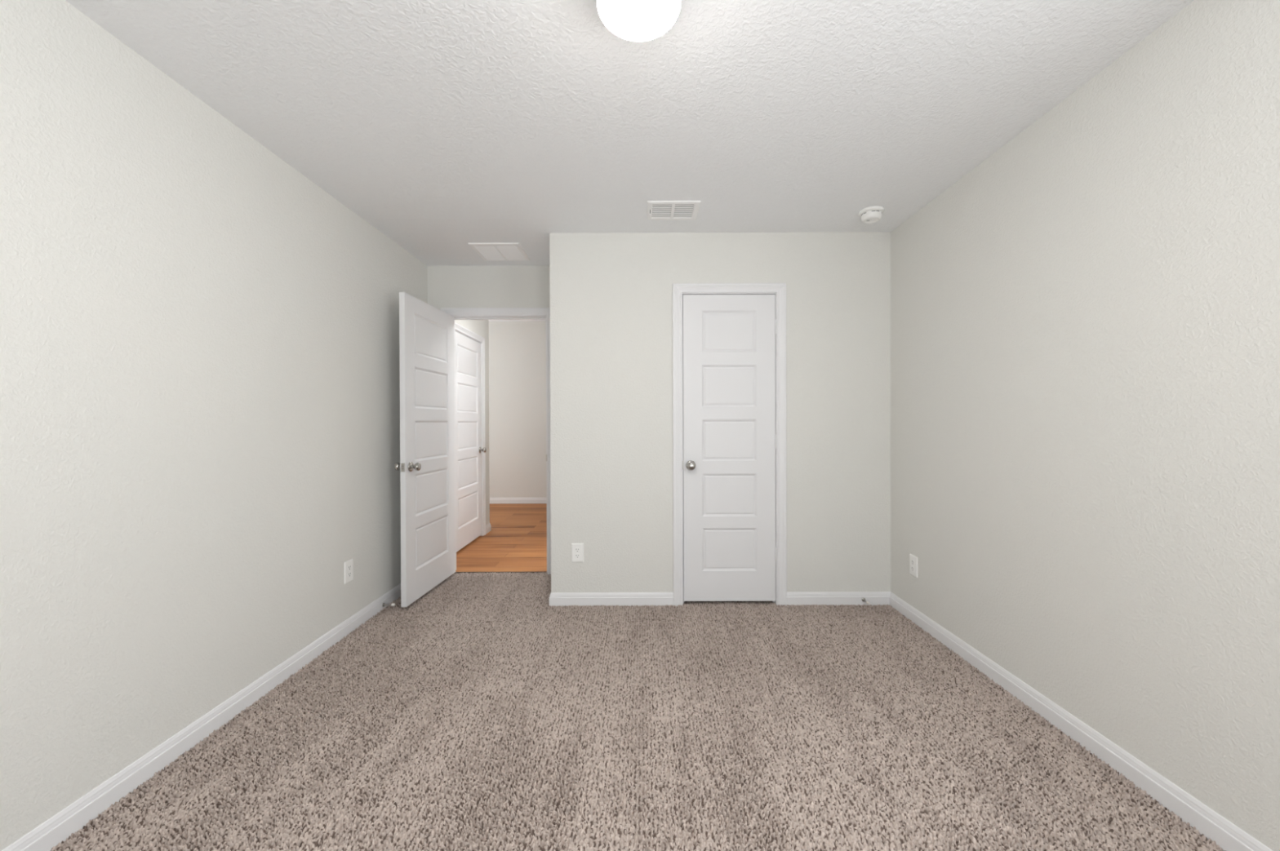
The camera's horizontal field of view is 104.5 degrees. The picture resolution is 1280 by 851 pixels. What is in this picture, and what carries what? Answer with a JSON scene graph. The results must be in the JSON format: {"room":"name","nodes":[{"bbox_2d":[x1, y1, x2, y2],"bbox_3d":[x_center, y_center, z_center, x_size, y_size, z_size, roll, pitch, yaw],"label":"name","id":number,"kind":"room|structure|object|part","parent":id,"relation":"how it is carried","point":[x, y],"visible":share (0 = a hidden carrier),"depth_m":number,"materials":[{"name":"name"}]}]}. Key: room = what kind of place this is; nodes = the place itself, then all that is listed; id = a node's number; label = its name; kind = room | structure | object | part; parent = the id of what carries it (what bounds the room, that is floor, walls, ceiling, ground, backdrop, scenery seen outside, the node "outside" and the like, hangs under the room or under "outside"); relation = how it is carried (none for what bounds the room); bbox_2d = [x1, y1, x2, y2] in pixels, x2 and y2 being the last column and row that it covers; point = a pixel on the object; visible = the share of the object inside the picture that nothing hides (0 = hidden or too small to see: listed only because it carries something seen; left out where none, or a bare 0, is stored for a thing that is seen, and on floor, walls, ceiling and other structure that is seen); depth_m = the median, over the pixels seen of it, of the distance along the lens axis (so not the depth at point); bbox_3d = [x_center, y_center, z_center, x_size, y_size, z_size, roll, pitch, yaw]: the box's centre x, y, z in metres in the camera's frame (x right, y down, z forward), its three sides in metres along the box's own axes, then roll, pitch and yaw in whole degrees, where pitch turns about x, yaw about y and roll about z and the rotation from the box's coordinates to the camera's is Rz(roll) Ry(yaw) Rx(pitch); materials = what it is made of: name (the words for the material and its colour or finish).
{"room":"empty bedroom","nodes":[
{"label":"empty bedroom","id":0,"kind":"room"},
{"bbox_2d":[0,0,486,850],"bbox_3d":[-1.735,-0.014,2.057,0.115,2.470,6.640,0,0,0],"label":"wall","id":1,"kind":"structure","parent":0,"point":[200,367],"depth_m":1.73,"materials":[{"name":"paint"}]},
{"bbox_2d":[1,583,400,850],"bbox_3d":[-1.620,1.165,1.391,0.108,0.099,5.064,0,0,0],"label":"baseboard","id":2,"kind":"structure","parent":1,"relation":"attached to","point":[73,819],"depth_m":1.77,"materials":[{"name":"white paint"}]},
{"bbox_2d":[344,559,353,584],"bbox_3d":[-1.669,0.837,2.841,0.009,0.122,0.080,0,0,0],"label":"electrical outlet","id":3,"kind":"object","parent":1,"relation":"attached to","point":[348,566],"visible":1,"depth_m":2.83,"materials":[{"name":"white plastic"}]},
{"bbox_2d":[382,603,395,607],"bbox_3d":[-1.622,1.161,3.201,0.075,0.025,0.025,0,0,0],"label":"door stop","id":4,"kind":"object","parent":1,"relation":"attached to","point":[383,605],"visible":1,"depth_m":3.20,"materials":[{"name":"silver metal"}]},
{"bbox_2d":[454,322,485,536],"bbox_3d":[-1.701,0.132,4.832,0.091,2.124,0.941,0,0,0],"label":"door frame","id":5,"kind":"structure","parent":1,"relation":"attached to","point":[460,329],"depth_m":5.25,"materials":[{"name":"white paint"}]},
{"bbox_2d":[455,331,486,552],"bbox_3d":[-1.659,0.146,4.832,0.101,2.013,0.821,0,0,0],"label":"door","id":6,"kind":"structure","parent":1,"relation":"in","point":[468,450],"depth_m":4.83,"materials":[{"name":"white paint"}]},
{"bbox_3d":[-1.636,0.257,5.174,0.057,0.054,0.054,0,0,0],"label":"knob","id":7,"kind":"part","parent":6,"relation":"part of","materials":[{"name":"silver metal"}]},
{"bbox_2d":[485,320,489,524],"bbox_3d":[-2.834,-0.162,5.435,2.320,2.730,0.115,0,0,0],"label":"wall","id":8,"kind":"structure","parent":0,"point":[486,321],"depth_m":5.44,"materials":[{"name":"paint"}]},
{"bbox_2d":[485,523,491,534],"bbox_3d":[-2.823,1.141,5.411,2.332,0.109,0.204,0,0,0],"label":"baseboard","id":9,"kind":"structure","parent":8,"relation":"attached to","point":[488,527],"depth_m":5.42,"materials":[{"name":"white paint"}]},
{"bbox_2d":[426,265,550,310],"bbox_3d":[-0.016,-0.032,3.971,3.319,2.470,0.115,0,0,0],"label":"wall","id":10,"kind":"structure","parent":0,"point":[505,286],"depth_m":3.91,"materials":[{"name":"paint"}]},
{"bbox_2d":[394,292,455,607],"bbox_3d":[-1.495,0.154,3.533,0.167,2.013,0.765,0,0,3],"label":"door","id":11,"kind":"structure","parent":10,"relation":"in","point":[426,466],"depth_m":3.44,"materials":[{"name":"white paint"}]},
{"bbox_3d":[-1.565,0.269,3.223,0.057,0.054,0.054,0,0,3],"label":"knob","id":12,"kind":"part","parent":11,"relation":"part of","materials":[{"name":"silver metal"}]},
{"bbox_3d":[-1.514,0.268,3.161,0.025,0.056,0.001,0,0,3],"label":"latch plate","id":13,"kind":"part","parent":11,"relation":"part of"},
{"bbox_3d":[-1.456,0.268,3.218,0.057,0.054,0.054,0,0,3],"label":"knob","id":14,"kind":"part","parent":11,"relation":"part of","materials":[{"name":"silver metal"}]},
{"bbox_2d":[440,307,551,575],"bbox_3d":[-1.119,0.135,3.965,0.894,2.124,0.133,0,0,0],"label":"door frame","id":15,"kind":"structure","parent":10,"relation":"attached to","point":[460,313],"depth_m":3.91,"materials":[{"name":"white paint"}]},
{"bbox_2d":[488,320,546,321],"bbox_3d":[-1.177,-1.588,6.404,5.869,0.100,2.075,0,0,0],"label":"ceiling","id":16,"kind":"structure","parent":0,"point":[489,320],"depth_m":7.28,"materials":[{"name":"white paint"}]},
{"bbox_2d":[488,321,546,497],"bbox_3d":[-1.114,-0.179,7.393,5.754,2.730,0.115,0,0,0],"label":"wall","id":17,"kind":"structure","parent":0,"point":[517,349],"depth_m":7.34,"materials":[{"name":"paint"}]},
{"bbox_2d":[489,497,546,503],"bbox_3d":[-1.167,1.124,7.337,5.639,0.109,0.012,0,0,0],"label":"baseboard","id":18,"kind":"structure","parent":17,"relation":"attached to","point":[492,500],"depth_m":7.33,"materials":[{"name":"white paint"}]},
{"bbox_2d":[65,0,1194,266],"bbox_3d":[-0.023,-1.301,1.374,3.549,0.100,5.294,0,0,0],"label":"ceiling","id":19,"kind":"structure","parent":0,"point":[445,126],"depth_m":1.88,"materials":[{"name":"white paint"}]},
{"bbox_2d":[467,242,529,261],"bbox_3d":[-1.011,-1.257,3.593,0.349,0.008,0.360,0,0,0],"label":"ceiling vent","id":20,"kind":"object","parent":19,"relation":"in","point":[509,251],"visible":1,"depth_m":3.57,"materials":[{"name":"white metal"}]},
{"bbox_2d":[596,0,680,41],"bbox_3d":[-0.003,-1.180,1.362,0.232,0.142,0.232,0,0,0],"label":"ceiling light","id":21,"kind":"object","parent":19,"relation":"attached to","point":[638,20],"visible":1,"depth_m":1.35,"materials":[{"name":"white glass"}]},
{"bbox_2d":[646,200,701,220],"bbox_3d":[0.192,-1.253,2.900,0.302,0.015,0.252,0,0,0],"label":"ceiling vent","id":22,"kind":"object","parent":19,"relation":"in","point":[656,210],"visible":1,"depth_m":2.89,"materials":[{"name":"white metal"}]},
{"bbox_2d":[858,205,884,223],"bbox_3d":[1.363,-1.236,2.916,0.137,0.057,0.137,0,0,0],"label":"smoke detector","id":23,"kind":"object","parent":19,"relation":"attached to","point":[870,215],"visible":1,"depth_m":2.88,"materials":[{"name":"white plastic"}]},
{"bbox_3d":[1.363,-1.256,2.916,0.137,0.018,0.137,0,0,0],"label":"plate","id":24,"kind":"part","parent":23,"relation":"part of","materials":[{"name":"white plastic"}]},
{"bbox_2d":[50,503,1222,850],"bbox_3d":[-1.115,1.201,3.099,5.754,0.044,8.490,0,0,0],"label":"floor","id":25,"kind":"structure","parent":0,"point":[478,713],"depth_m":1.83,"materials":[{"name":"carpet"}]},
{"bbox_2d":[549,231,890,593],"bbox_3d":[0.528,-0.029,3.305,2.230,2.470,0.115,0,0,0],"label":"wall","id":26,"kind":"structure","parent":0,"point":[611,293],"depth_m":3.25,"materials":[{"name":"paint"}]},
{"bbox_2d":[571,543,583,562],"bbox_3d":[-0.410,0.837,3.250,0.080,0.122,0.009,0,0,0],"label":"electrical outlet","id":27,"kind":"object","parent":26,"relation":"attached to","point":[577,549],"visible":1,"depth_m":3.25,"materials":[{"name":"white plastic"}]},
{"bbox_2d":[574,554,580,558],"bbox_3d":[-0.410,0.857,3.248,0.035,0.029,0.003,0,0,0],"label":"socket","id":28,"kind":"object","parent":27,"relation":"attached to","point":[576,556],"depth_m":3.25,"materials":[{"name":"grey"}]},
{"bbox_2d":[574,548,580,552],"bbox_3d":[-0.410,0.818,3.247,0.035,0.029,0.003,0,0,0],"label":"socket","id":29,"kind":"object","parent":27,"relation":"attached to","point":[576,550],"depth_m":3.25,"materials":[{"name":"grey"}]},
{"bbox_2d":[682,294,777,601],"bbox_3d":[0.587,0.149,3.267,0.622,2.013,0.167,0,0,0],"label":"door","id":30,"kind":"structure","parent":26,"relation":"in","point":[730,437],"depth_m":3.25,"materials":[{"name":"white paint"}]},
{"bbox_3d":[0.333,0.262,3.213,0.054,0.054,0.057,0,0,0],"label":"knob","id":31,"kind":"part","parent":30,"relation":"part of","materials":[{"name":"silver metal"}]},
{"bbox_2d":[672,283,786,606],"bbox_3d":[0.587,0.134,3.297,0.742,2.124,0.133,0,0,0],"label":"door frame","id":32,"kind":"structure","parent":26,"relation":"attached to","point":[779,290],"depth_m":3.24,"materials":[{"name":"white paint"}]},
{"bbox_2d":[862,598,870,605],"bbox_3d":[1.464,1.141,3.204,0.025,0.025,0.075,0,0,0],"label":"door stop","id":33,"kind":"object","parent":26,"relation":"attached to","point":[863,599],"visible":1,"depth_m":3.20,"materials":[{"name":"silver metal"}]},
{"bbox_2d":[890,0,1279,850],"bbox_3d":[1.698,-0.021,1.379,0.115,2.470,5.293,0,0,0],"label":"wall","id":34,"kind":"structure","parent":0,"point":[1085,322],"depth_m":1.69,"materials":[{"name":"paint"}]},
{"bbox_2d":[909,554,917,577],"bbox_3d":[1.641,0.842,2.973,0.009,0.122,0.080,0,0,0],"label":"electrical outlet","id":35,"kind":"object","parent":34,"relation":"attached to","point":[913,559],"visible":1,"depth_m":2.96,"materials":[{"name":"white plastic"}]},
{"bbox_2d":[786,591,1272,850],"bbox_3d":[1.301,1.158,1.055,0.686,0.099,4.398,0,0,0],"label":"baseboard","id":36,"kind":"structure","parent":34,"relation":"attached to","point":[1229,837],"depth_m":1.85,"materials":[{"name":"white paint"}]},
{"bbox_3d":[-0.529,-0.028,3.639,0.115,2.470,0.551,0,0,0],"label":"wall","id":37,"kind":"structure","parent":0,"visible":0},
{"bbox_2d":[549,592,673,607],"bbox_3d":[-0.188,1.147,3.572,0.815,0.099,0.658,0,0,0],"label":"baseboard","id":38,"kind":"structure","parent":37,"relation":"attached to","point":[556,599],"depth_m":3.24,"materials":[{"name":"white paint"}]}
]}

